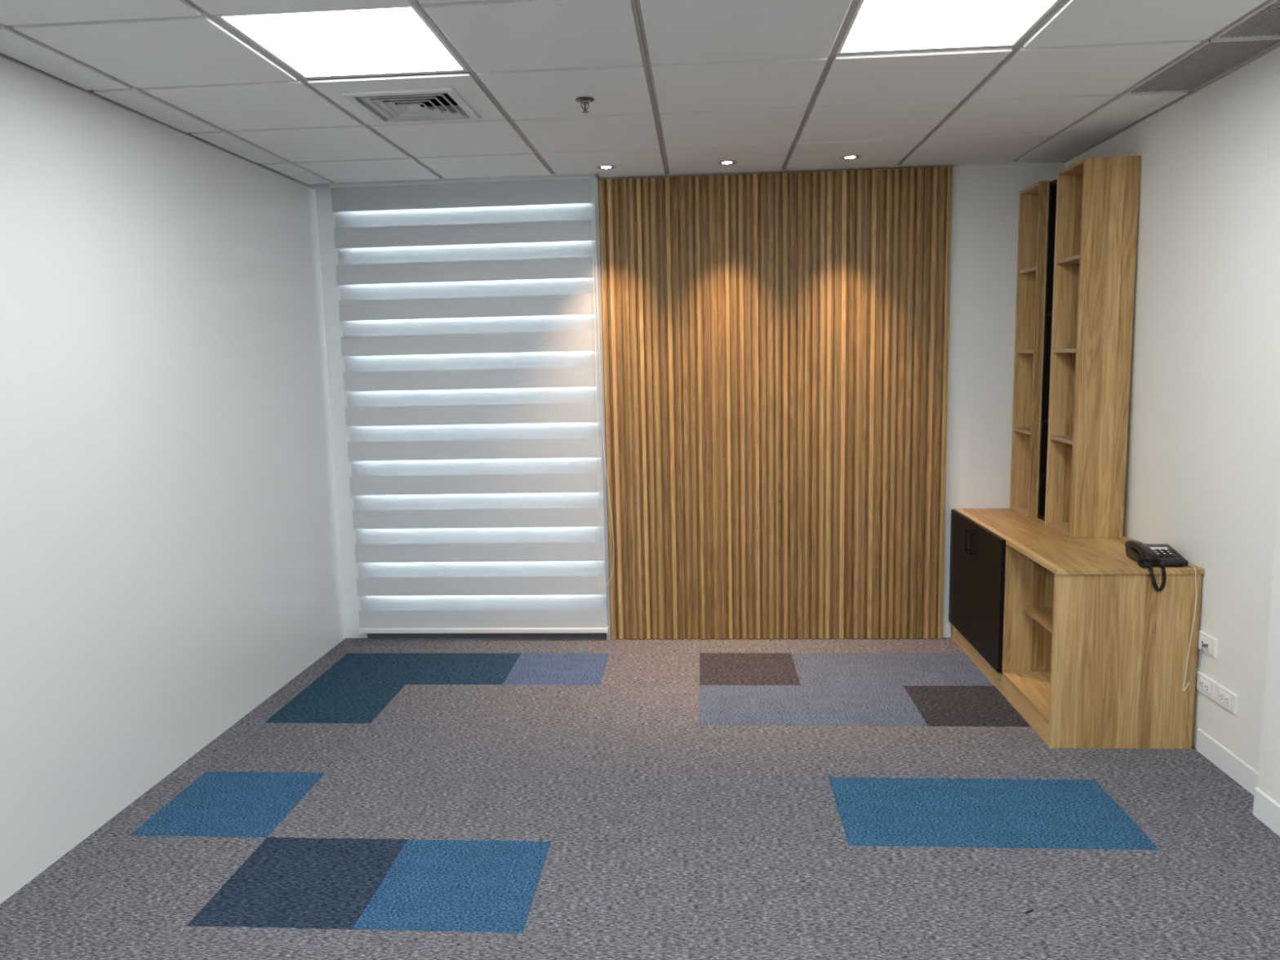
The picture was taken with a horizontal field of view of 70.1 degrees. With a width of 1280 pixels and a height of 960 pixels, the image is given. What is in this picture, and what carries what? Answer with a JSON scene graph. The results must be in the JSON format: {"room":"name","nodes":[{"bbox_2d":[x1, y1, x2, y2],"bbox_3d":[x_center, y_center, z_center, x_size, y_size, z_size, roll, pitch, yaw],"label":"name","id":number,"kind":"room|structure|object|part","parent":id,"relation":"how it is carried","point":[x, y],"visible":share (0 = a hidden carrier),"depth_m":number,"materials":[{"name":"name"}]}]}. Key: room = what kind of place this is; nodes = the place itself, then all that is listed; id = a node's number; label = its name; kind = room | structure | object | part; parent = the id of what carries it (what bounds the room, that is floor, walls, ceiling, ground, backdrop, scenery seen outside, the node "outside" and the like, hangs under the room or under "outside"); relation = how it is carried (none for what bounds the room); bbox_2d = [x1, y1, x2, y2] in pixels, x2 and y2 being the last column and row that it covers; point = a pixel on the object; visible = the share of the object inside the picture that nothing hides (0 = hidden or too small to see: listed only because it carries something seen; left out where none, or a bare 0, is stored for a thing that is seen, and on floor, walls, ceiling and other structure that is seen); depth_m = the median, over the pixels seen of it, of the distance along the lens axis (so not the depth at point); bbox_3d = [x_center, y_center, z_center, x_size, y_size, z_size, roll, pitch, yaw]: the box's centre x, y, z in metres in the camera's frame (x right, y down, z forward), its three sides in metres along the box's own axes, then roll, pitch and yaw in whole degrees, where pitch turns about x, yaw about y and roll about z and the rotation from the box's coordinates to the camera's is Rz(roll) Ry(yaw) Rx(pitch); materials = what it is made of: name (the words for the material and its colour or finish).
{"room":"office","nodes":[
{"label":"office","id":0,"kind":"room"},
{"bbox_2d":[0,57,346,903],"bbox_3d":[-2.160,0.106,1.788,0.250,2.900,7.818,-1,8,4],"label":"wall","id":1,"kind":"structure","parent":0,"point":[170,553],"depth_m":3.52,"materials":[{"name":"white paint"}]},
{"bbox_2d":[0,53,315,190],"bbox_3d":[-2.101,-1.161,1.488,0.016,0.041,7.368,-1,8,5],"label":"trim","id":2,"kind":"structure","parent":1,"relation":"attached to","point":[91,92],"depth_m":3.53,"materials":[{"name":"grey paint"}]},
{"bbox_2d":[0,0,1270,183],"bbox_3d":[-0.043,-1.309,1.429,4.650,0.257,7.868,-1,8,4],"label":"ceiling","id":3,"kind":"structure","parent":0,"point":[758,85],"depth_m":3.27,"materials":[{"name":"grey"}]},
{"bbox_2d":[215,4,466,77],"bbox_3d":[-0.898,-1.373,2.850,0.574,0.030,0.583,-1,8,4],"label":"led panel","id":4,"kind":"object","parent":3,"relation":"attached to","point":[387,39],"visible":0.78,"depth_m":2.80,"materials":[{"name":"white plastic"}]},
{"bbox_2d":[307,73,505,124],"bbox_3d":[-0.857,-1.457,3.455,0.575,0.076,0.587,-1,8,4],"label":"ceiling vent","id":5,"kind":"object","parent":3,"relation":"in","point":[437,97],"visible":0.99,"depth_m":3.39,"materials":[{"name":"metal"}]},
{"bbox_3d":[-0.865,-1.431,3.496,0.052,0.002,0.052,-1,8,4],"label":"plate","id":6,"kind":"part","parent":5,"relation":"part of","materials":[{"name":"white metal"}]},
{"bbox_2d":[575,96,594,113],"bbox_3d":[-0.209,-1.423,3.468,0.072,0.048,0.072,-1,8,4],"label":"sprinkler head","id":7,"kind":"object","parent":3,"relation":"attached to","point":[583,100],"visible":1,"depth_m":3.46},
{"bbox_2d":[595,164,616,169],"bbox_3d":[-0.175,-1.609,4.692,0.106,0.005,0.106,-1,8,4],"label":"recessed light","id":8,"kind":"object","parent":3,"relation":"in","point":[608,166],"visible":1,"depth_m":4.69,"materials":[{"name":"grey paint"}]},
{"bbox_2d":[716,160,737,164],"bbox_3d":[0.443,-1.617,4.649,0.106,0.005,0.106,-1,8,4],"label":"recessed light","id":9,"kind":"object","parent":3,"relation":"in","point":[720,162],"visible":1,"depth_m":4.64,"materials":[{"name":"grey paint"}]},
{"bbox_2d":[839,154,861,159],"bbox_3d":[1.059,-1.623,4.589,0.106,0.005,0.106,-1,8,4],"label":"recessed light","id":10,"kind":"object","parent":3,"relation":"in","point":[854,157],"visible":1,"depth_m":4.59,"materials":[{"name":"grey paint"}]},
{"bbox_2d":[836,0,1060,53],"bbox_3d":[0.923,-1.398,2.723,0.578,0.030,0.583,-1,8,4],"label":"led panel","id":11,"kind":"object","parent":3,"relation":"attached to","point":[875,25],"visible":0.92,"depth_m":2.78,"materials":[{"name":"white plastic"}]},
{"bbox_2d":[1126,36,1279,93],"bbox_3d":[2.002,-1.496,3.255,0.250,0.053,0.588,-1,8,4],"label":"ceiling vent","id":12,"kind":"object","parent":3,"relation":"in","point":[1212,59],"visible":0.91,"depth_m":3.22,"materials":[{"name":"grey metal"}]},
{"bbox_2d":[1213,0,1279,39],"bbox_3d":[1.961,-1.415,2.650,0.250,0.053,0.583,-1,8,4],"label":"ceiling vent","id":13,"kind":"object","parent":3,"relation":"in","point":[1264,21],"visible":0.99,"depth_m":2.84,"materials":[{"name":"grey metal"}]},
{"bbox_2d":[0,637,1279,959],"bbox_3d":[0.045,1.457,1.794,4.800,0.120,7.868,-1,8,4],"label":"floor","id":14,"kind":"structure","parent":0,"point":[394,798],"depth_m":3.19,"materials":[{"name":"grey carpet"}]},
{"bbox_2d":[948,508,1204,749],"bbox_3d":[1.979,0.628,4.406,0.619,0.749,1.490,-1,8,4],"label":"storage cabinet","id":15,"kind":"object","parent":14,"relation":"on","point":[1077,636],"visible":0.98,"depth_m":3.71,"materials":[{"name":"brown wood"}]},
{"bbox_3d":[2.052,0.541,5.133,0.560,0.726,0.020,-1,8,4],"label":"panel","id":16,"kind":"part","parent":15,"relation":"part of","materials":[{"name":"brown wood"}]},
{"bbox_3d":[1.746,0.511,4.940,0.020,0.643,0.428,-1,8,4],"label":"door","id":17,"kind":"part","parent":15,"relation":"part of","materials":[{"name":"black laminate"}]},
{"bbox_3d":[1.705,0.314,4.744,0.033,0.110,0.012,-1,8,4],"label":"handle","id":18,"kind":"part","parent":15,"relation":"part of","materials":[{"name":"black metal"}]},
{"bbox_3d":[1.699,0.326,4.655,0.033,0.110,0.012,-1,8,4],"label":"handle","id":19,"kind":"part","parent":15,"relation":"part of","materials":[{"name":"black metal"}]},
{"bbox_3d":[1.717,0.569,4.508,0.020,0.643,0.441,-1,8,4],"label":"door","id":20,"kind":"part","parent":15,"relation":"part of","materials":[{"name":"black laminate"}]},
{"bbox_3d":[1.970,0.955,4.019,0.539,0.020,0.584,-1,8,4],"label":"panel","id":21,"kind":"part","parent":15,"relation":"part of","materials":[{"name":"brown wood"}]},
{"bbox_2d":[1023,607,1053,633],"bbox_3d":[2.007,0.642,3.974,0.452,0.020,0.584,-1,8,4],"label":"shelf","id":22,"kind":"object","parent":15,"relation":"attached to","point":[1043,615],"depth_m":4.15,"materials":[{"name":"brown wood"}]},
{"bbox_2d":[954,508,1204,574],"bbox_3d":[1.997,0.267,4.357,0.567,0.020,1.490,-1,8,4],"label":"countertop","id":23,"kind":"structure","parent":15,"relation":"on","point":[1060,553],"depth_m":4.04,"materials":[{"name":"brown wood"}]},
{"bbox_2d":[1009,180,1053,517],"bbox_3d":[2.147,-0.669,4.806,0.237,1.707,0.301,-1,8,4],"label":"oak shelf","id":24,"kind":"object","parent":23,"relation":"on","point":[1034,199],"visible":0.41,"depth_m":4.87,"materials":[{"name":"laminate"}]},
{"bbox_3d":[2.166,0.168,4.917,0.237,0.018,0.265,-1,8,4],"label":"panel","id":25,"kind":"part","parent":24,"relation":"part of","materials":[{"name":"brown wood"}]},
{"bbox_3d":[2.153,-0.261,4.860,0.219,0.018,0.265,-1,8,4],"label":"shelf","id":26,"kind":"part","parent":24,"relation":"part of","materials":[{"name":"brown wood"}]},
{"bbox_3d":[2.156,-0.688,4.946,0.237,1.707,0.018,-1,8,4],"label":"panel","id":27,"kind":"part","parent":24,"relation":"part of","materials":[{"name":"brown wood"}]},
{"bbox_3d":[2.144,-0.679,4.805,0.219,0.018,0.265,-1,8,4],"label":"shelf","id":28,"kind":"part","parent":24,"relation":"part of","materials":[{"name":"brown wood"}]},
{"bbox_3d":[2.134,-1.098,4.749,0.219,0.018,0.265,-1,8,4],"label":"shelf","id":29,"kind":"part","parent":24,"relation":"part of","materials":[{"name":"brown wood"}]},
{"bbox_3d":[2.128,-1.506,4.695,0.237,0.018,0.265,-1,8,4],"label":"panel","id":30,"kind":"part","parent":24,"relation":"part of","materials":[{"name":"brown wood"}]},
{"bbox_3d":[2.137,-0.650,4.666,0.237,1.707,0.018,-1,8,4],"label":"panel","id":31,"kind":"part","parent":24,"relation":"part of","materials":[{"name":"brown wood"}]},
{"bbox_2d":[1037,178,1057,520],"bbox_3d":[2.149,-0.630,4.547,0.190,1.697,0.216,-1,8,4],"label":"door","id":32,"kind":"structure","parent":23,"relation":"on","point":[1053,184],"depth_m":4.64,"materials":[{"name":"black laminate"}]},
{"bbox_3d":[2.168,0.202,4.658,0.190,0.018,0.180,-1,8,4],"label":"panel","id":33,"kind":"part","parent":32,"relation":"part of","materials":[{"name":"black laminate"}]},
{"bbox_3d":[2.141,-0.829,4.521,0.172,0.018,0.180,-1,8,4],"label":"shelf","id":34,"kind":"part","parent":32,"relation":"part of","materials":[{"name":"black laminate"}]},
{"bbox_3d":[2.130,-1.462,4.437,0.190,0.018,0.180,-1,8,4],"label":"panel","id":35,"kind":"part","parent":32,"relation":"part of","materials":[{"name":"black laminate"}]},
{"bbox_2d":[1044,155,1140,537],"bbox_3d":[2.111,-0.599,4.282,0.237,1.707,0.319,-1,8,4],"label":"oak shelf","id":36,"kind":"object","parent":23,"relation":"on","point":[1097,198],"visible":1,"depth_m":4.17,"materials":[{"name":"laminate"}]},
{"bbox_3d":[2.130,0.238,4.393,0.237,0.018,0.283,-1,8,4],"label":"panel","id":37,"kind":"part","parent":36,"relation":"part of","materials":[{"name":"brown wood"}]},
{"bbox_3d":[2.117,-0.191,4.336,0.219,0.018,0.283,-1,8,4],"label":"shelf","id":38,"kind":"part","parent":36,"relation":"part of","materials":[{"name":"brown wood"}]},
{"bbox_3d":[2.121,-0.619,4.431,0.237,1.707,0.018,-1,8,4],"label":"panel","id":39,"kind":"part","parent":36,"relation":"part of","materials":[{"name":"brown wood"}]},
{"bbox_3d":[2.108,-0.609,4.280,0.219,0.018,0.283,-1,8,4],"label":"shelf","id":40,"kind":"part","parent":36,"relation":"part of","materials":[{"name":"brown wood"}]},
{"bbox_3d":[2.098,-1.027,4.225,0.219,0.018,0.283,-1,8,4],"label":"shelf","id":41,"kind":"part","parent":36,"relation":"part of","materials":[{"name":"brown wood"}]},
{"bbox_3d":[2.092,-1.436,4.170,0.237,0.018,0.283,-1,8,4],"label":"panel","id":42,"kind":"part","parent":36,"relation":"part of","materials":[{"name":"brown wood"}]},
{"bbox_2d":[1124,540,1188,592],"bbox_3d":[2.100,0.347,3.714,0.186,0.162,0.276,0,8,8],"label":"telephone","id":43,"kind":"object","parent":23,"relation":"on","point":[1147,555],"visible":1,"depth_m":3.66,"materials":[{"name":"black plastic"}]},
{"bbox_3d":[2.029,0.373,3.630,0.064,0.135,0.111,-4,8,-19],"label":"coiled cord","id":44,"kind":"part","parent":43,"relation":"part of","materials":[{"name":"black plastic"}]},
{"bbox_2d":[1182,564,1208,691],"bbox_3d":[2.208,0.572,3.730,0.061,0.525,0.330,-1,8,4],"label":"cable","id":45,"kind":"object","parent":43,"relation":"attached to","point":[1203,645],"visible":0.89,"depth_m":3.63,"materials":[{"name":"beige plastic"}]},
{"bbox_3d":[2.197,0.569,3.757,0.036,0.525,0.277,-1,8,4],"label":"cord","id":46,"kind":"part","parent":45,"relation":"part of","materials":[{"name":"beige plastic"}]},
{"bbox_3d":[1.954,0.736,3.685,0.560,0.726,0.020,-1,8,4],"label":"panel","id":47,"kind":"part","parent":15,"relation":"part of","materials":[{"name":"brown wood"}]},
{"bbox_2d":[315,150,1064,638],"bbox_3d":[0.340,-0.474,5.291,4.286,2.786,0.300,-1,8,4],"label":"wall","id":48,"kind":"structure","parent":0,"point":[984,219],"depth_m":5.03,"materials":[{"name":"white paint"}]},
{"bbox_2d":[308,173,603,184],"bbox_3d":[-1.003,-1.676,4.978,1.602,0.088,0.180,-1,8,4],"label":"trim","id":49,"kind":"structure","parent":48,"relation":"attached to","point":[599,175],"depth_m":4.91,"materials":[{"name":"white metal"}]},
{"bbox_2d":[367,173,611,639],"bbox_3d":[-0.927,-0.392,5.262,1.467,2.684,0.130,-1,8,4],"label":"window","id":50,"kind":"structure","parent":48,"relation":"in","point":[608,636],"depth_m":5.26,"materials":[{"name":"grey metal"}]},
{"bbox_2d":[328,173,613,634],"bbox_3d":[-0.930,-0.411,5.188,1.535,2.646,0.079,-1,8,4],"label":"zebra blind","id":51,"kind":"object","parent":50,"relation":"attached to","point":[468,308],"visible":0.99,"depth_m":5.18,"materials":[{"name":"white fabric"}]},
{"bbox_3d":[-0.923,0.883,5.368,1.467,0.029,0.042,-1,8,4],"label":"rail","id":52,"kind":"part","parent":51,"relation":"part of","materials":[{"name":"white metal"}]},
{"bbox_3d":[-0.221,-0.527,5.086,0.104,2.302,0.003,-1,8,4],"label":"pull cord","id":53,"kind":"part","parent":51,"relation":"part of","materials":[{"name":"white plastic"}]},
{"bbox_3d":[-0.900,0.917,5.450,1.458,0.040,0.102,-1,8,4],"label":"sill","id":54,"kind":"part","parent":50,"relation":"part of","materials":[{"name":"grey metal"}]},
{"bbox_2d":[598,166,952,639],"bbox_3d":[0.750,-0.371,5.103,1.894,2.598,0.043,-1,8,4],"label":"panelling","id":55,"kind":"object","parent":48,"relation":"attached to","point":[776,357],"visible":1,"depth_m":5.08,"materials":[{"name":"brown wood"}]},
{"bbox_3d":[-0.180,-0.357,5.168,0.030,2.595,0.043,-1,8,4],"label":"trim","id":56,"kind":"part","parent":55,"relation":"part of","materials":[{"name":"brown wood"}]},
{"bbox_2d":[604,159,1067,177],"bbox_3d":[1.030,-1.670,4.897,2.462,0.002,0.069,-1,8,4],"label":"trim","id":57,"kind":"structure","parent":48,"relation":"attached to","point":[1048,161],"depth_m":4.88,"materials":[{"name":"white paint"}]},
{"bbox_2d":[942,622,951,637],"bbox_3d":[1.756,0.858,5.219,0.048,0.090,0.015,-1,8,4],"label":"baseboard","id":58,"kind":"structure","parent":48,"relation":"attached to","point":[946,632],"depth_m":5.21,"materials":[{"name":"white plastic"}]},
{"bbox_2d":[1064,44,1279,804],"bbox_3d":[2.133,0.051,1.464,0.250,2.900,7.768,-1,8,4],"label":"wall","id":59,"kind":"structure","parent":0,"point":[1202,480],"depth_m":3.48,"materials":[{"name":"white paint"}]},
{"bbox_2d":[1062,44,1279,163],"bbox_3d":[2.003,-1.216,1.201,0.019,0.041,7.368,-1,8,4],"label":"trim","id":60,"kind":"structure","parent":59,"relation":"attached to","point":[1278,46],"depth_m":3.63,"materials":[{"name":"grey paint"}]},
{"bbox_2d":[1195,671,1216,700],"bbox_3d":[2.241,0.815,3.610,0.017,0.075,0.127,-2,8,4],"label":"wall socket","id":61,"kind":"object","parent":59,"relation":"attached to","point":[1206,685],"visible":1,"depth_m":3.60,"materials":[{"name":"white plastic"}]},
{"bbox_2d":[1199,679,1204,688],"bbox_3d":[2.235,0.812,3.629,0.003,0.031,0.031,-1,8,4],"label":"outlet","id":62,"kind":"object","parent":61,"relation":"attached to","point":[1201,681],"depth_m":3.63,"materials":[{"name":"white plastic"}]},
{"bbox_2d":[1204,682,1208,692],"bbox_3d":[2.233,0.817,3.592,0.003,0.031,0.031,-1,8,4],"label":"outlet","id":63,"kind":"object","parent":61,"relation":"attached to","point":[1206,684],"depth_m":3.59,"materials":[{"name":"white plastic"}]},
{"bbox_2d":[1197,630,1217,657],"bbox_3d":[2.235,0.646,3.595,0.017,0.074,0.122,-2,8,4],"label":"phone jack","id":64,"kind":"object","parent":59,"relation":"attached to","point":[1203,637],"visible":1,"depth_m":3.58,"materials":[{"name":"white plastic"}]},
{"bbox_2d":[1215,683,1237,714],"bbox_3d":[2.232,0.832,3.473,0.017,0.074,0.129,-2,8,4],"label":"wall socket","id":65,"kind":"object","parent":59,"relation":"attached to","point":[1224,697],"visible":1,"depth_m":3.46,"materials":[{"name":"white plastic"}]},
{"bbox_2d":[1218,691,1223,702],"bbox_3d":[2.226,0.830,3.492,0.003,0.031,0.031,-1,8,4],"label":"outlet","id":66,"kind":"object","parent":65,"relation":"attached to","point":[1220,693],"depth_m":3.49,"materials":[{"name":"white plastic"}]},
{"bbox_2d":[1223,695,1229,705],"bbox_3d":[2.223,0.835,3.455,0.003,0.031,0.031,-1,8,4],"label":"outlet","id":67,"kind":"object","parent":65,"relation":"attached to","point":[1226,698],"depth_m":3.45,"materials":[{"name":"white plastic"}]},
{"bbox_2d":[1195,728,1257,795],"bbox_3d":[2.253,1.083,3.424,0.037,0.094,0.532,-1,8,4],"label":"baseboard","id":68,"kind":"structure","parent":59,"relation":"attached to","point":[1243,774],"depth_m":3.47,"materials":[{"name":"white plastic"}]},
{"bbox_2d":[1253,786,1279,836],"bbox_3d":[1.968,1.469,0.534,0.027,0.101,5.331,-1,8,4],"label":"baseboard","id":69,"kind":"structure","parent":59,"relation":"attached to","point":[1265,808],"depth_m":3.10,"materials":[{"name":"white plastic"}]}
]}

